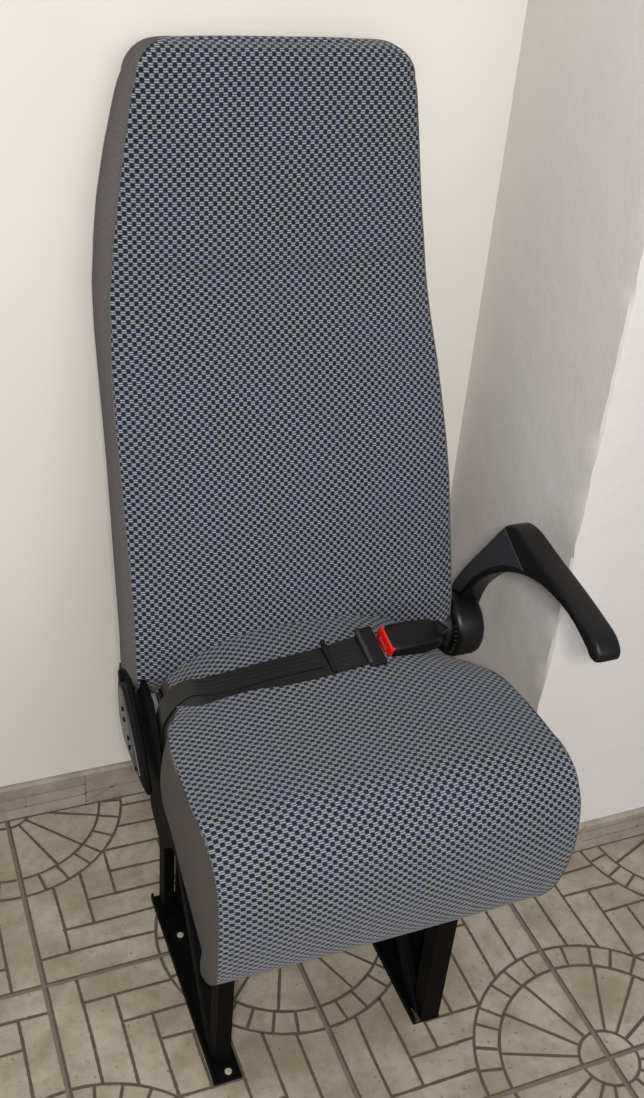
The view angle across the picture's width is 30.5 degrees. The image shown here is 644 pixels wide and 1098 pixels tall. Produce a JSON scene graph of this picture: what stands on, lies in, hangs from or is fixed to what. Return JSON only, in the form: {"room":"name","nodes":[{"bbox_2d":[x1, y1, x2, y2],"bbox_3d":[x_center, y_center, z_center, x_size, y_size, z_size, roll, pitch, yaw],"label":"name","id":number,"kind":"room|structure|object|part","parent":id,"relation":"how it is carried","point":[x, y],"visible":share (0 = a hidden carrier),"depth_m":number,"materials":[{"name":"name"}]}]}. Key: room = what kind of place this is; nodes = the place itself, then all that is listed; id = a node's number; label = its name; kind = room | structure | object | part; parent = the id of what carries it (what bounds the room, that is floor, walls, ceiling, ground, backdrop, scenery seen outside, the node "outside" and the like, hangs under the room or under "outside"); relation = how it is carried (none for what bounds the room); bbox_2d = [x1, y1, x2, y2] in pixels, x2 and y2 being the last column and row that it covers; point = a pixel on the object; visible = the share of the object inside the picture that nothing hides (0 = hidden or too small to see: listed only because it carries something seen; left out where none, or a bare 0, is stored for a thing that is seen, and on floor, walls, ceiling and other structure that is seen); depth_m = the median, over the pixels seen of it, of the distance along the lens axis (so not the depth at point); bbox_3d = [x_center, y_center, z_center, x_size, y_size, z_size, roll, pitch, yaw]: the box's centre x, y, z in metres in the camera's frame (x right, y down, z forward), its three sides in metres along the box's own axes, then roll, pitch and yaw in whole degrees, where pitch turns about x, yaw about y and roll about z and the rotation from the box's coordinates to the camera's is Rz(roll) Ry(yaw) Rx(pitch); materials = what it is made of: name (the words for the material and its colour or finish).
{"room":"tiled room corner","nodes":[
{"label":"tiled room corner","id":0,"kind":"room"},
{"bbox_2d":[0,0,527,786],"bbox_3d":[-0.536,-0.677,1.077,2.300,2.630,0.100,-8,35,-20],"label":"wall","id":1,"kind":"structure","parent":0,"point":[61,61],"depth_m":1.44,"materials":[{"name":"beige paint"}]},
{"bbox_2d":[0,760,144,822],"bbox_3d":[-0.714,0.417,1.672,1.886,0.066,0.009,-8,35,-20],"label":"baseboard","id":2,"kind":"structure","parent":1,"relation":"attached to","point":[22,800],"depth_m":1.79,"materials":[{"name":"stone"}]},
{"bbox_2d":[0,792,643,1097],"bbox_3d":[0.449,1.018,0.990,3.400,0.031,2.630,-8,35,-20],"label":"floor","id":3,"kind":"structure","parent":0,"point":[543,995],"depth_m":1.56,"materials":[{"name":"beige tile"}]},
{"bbox_2d":[92,35,620,1085],"bbox_3d":[0.029,0.039,1.397,0.503,1.112,0.582,-8,35,-20],"label":"seat","id":4,"kind":"object","parent":3,"relation":"on","point":[322,775],"visible":1,"depth_m":1.36,"materials":[{"name":"fabric"}]},
{"bbox_3d":[-0.235,-0.178,1.368,0.077,0.750,0.218,5,33,0],"label":"panel","id":5,"kind":"part","parent":4,"relation":"part of","materials":[{"name":"grey fabric"}]},
{"bbox_3d":[-0.241,0.226,1.477,0.003,0.078,0.111,-8,35,-20],"label":"plate","id":6,"kind":"part","parent":4,"relation":"part of","materials":[{"name":"grey metal"}]},
{"bbox_3d":[-0.188,0.299,1.422,0.006,0.194,0.345,-8,35,-20],"label":"rail","id":7,"kind":"part","parent":4,"relation":"part of","materials":[{"name":"black metal"}]},
{"bbox_3d":[-0.206,0.365,1.572,0.015,0.330,0.025,-8,35,-20],"label":"leg","id":8,"kind":"part","parent":4,"relation":"part of","materials":[{"name":"black paint"}]},
{"bbox_2d":[174,930,186,940],"bbox_3d":[-0.195,0.531,1.620,0.017,0.002,0.017,-13,37,-26],"label":"hole","id":9,"kind":"object","parent":4,"relation":"in","point":[179,935],"depth_m":1.62,"materials":[{"name":"beige"}]},
{"bbox_3d":[-0.175,0.294,1.392,0.026,0.225,0.438,-5,34,-15],"label":"panel","id":10,"kind":"part","parent":4,"relation":"part of","materials":[{"name":"grey plastic"}]},
{"bbox_3d":[-0.150,0.430,1.492,0.003,0.316,0.243,-8,35,-20],"label":"web panel","id":11,"kind":"part","parent":4,"relation":"part of","materials":[{"name":"black paint"}]},
{"bbox_3d":[-0.170,0.570,1.562,0.036,0.011,0.304,-8,35,-20],"label":"foot plate","id":12,"kind":"part","parent":4,"relation":"part of","materials":[{"name":"black paint"}]},
{"bbox_3d":[-0.117,0.508,1.394,0.020,0.296,0.027,-8,35,-20],"label":"leg","id":13,"kind":"part","parent":4,"relation":"part of","materials":[{"name":"black paint"}]},
{"bbox_2d":[221,1065,234,1078],"bbox_3d":[-0.116,0.645,1.454,0.017,0.002,0.017,-4,34,-14],"label":"hole","id":14,"kind":"object","parent":4,"relation":"in","point":[227,1071],"depth_m":1.45,"materials":[{"name":"beige"}]},
{"bbox_3d":[-0.037,-0.196,1.421,0.433,0.754,0.208,-8,35,-20],"label":"backrest","id":15,"kind":"part","parent":4,"relation":"part of","materials":[{"name":"fabric"}]},
{"bbox_3d":[0.060,0.121,1.454,0.022,0.024,0.055,-10,36,-23],"label":"tongue plate","id":16,"kind":"part","parent":4,"relation":"part of","materials":[{"name":"black plastic"}]},
{"bbox_2d":[166,615,579,984],"bbox_3d":[0.011,0.257,1.456,0.437,0.231,0.456,-8,35,-20],"label":"seat cushion","id":17,"kind":"object","parent":4,"relation":"on","point":[330,789],"depth_m":1.31,"materials":[{"name":"fabric"}]},
{"bbox_3d":[0.081,0.533,1.656,0.038,0.011,0.304,-8,35,-20],"label":"foot plate","id":18,"kind":"part","parent":4,"relation":"part of","materials":[{"name":"black paint"}]},
{"bbox_3d":[0.106,0.399,1.578,0.003,0.316,0.266,-8,35,-20],"label":"web panel","id":19,"kind":"part","parent":4,"relation":"part of","materials":[{"name":"black paint"}]},
{"bbox_3d":[0.147,0.482,1.472,0.028,0.296,0.027,-8,35,-20],"label":"leg","id":20,"kind":"part","parent":4,"relation":"part of","materials":[{"name":"black paint"}]},
{"bbox_3d":[0.181,0.245,1.560,0.006,0.194,0.345,-8,35,-20],"label":"rail","id":21,"kind":"part","parent":4,"relation":"part of","materials":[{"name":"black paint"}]},
{"bbox_3d":[0.213,0.027,1.526,0.003,0.156,0.158,-8,35,-20],"label":"inset panel","id":22,"kind":"part","parent":4,"relation":"part of","materials":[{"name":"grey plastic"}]},
{"bbox_3d":[0.258,0.076,1.476,0.034,0.199,0.334,-8,35,-20],"label":"armrest","id":23,"kind":"part","parent":4,"relation":"part of","materials":[{"name":"black plastic"}]},
{"bbox_2d":[450,0,643,822],"bbox_3d":[0.958,-0.783,1.457,1.402,2.630,0.337,-8,35,-20],"label":"wall","id":24,"kind":"structure","parent":0,"point":[551,439],"depth_m":1.47,"materials":[{"name":"white paint"}]},
{"bbox_2d":[572,806,643,853],"bbox_3d":[0.921,0.363,2.000,1.411,0.056,0.009,-8,35,-20],"label":"baseboard","id":25,"kind":"structure","parent":24,"relation":"attached to","point":[605,830],"depth_m":1.82,"materials":[{"name":"stone"}]}
]}

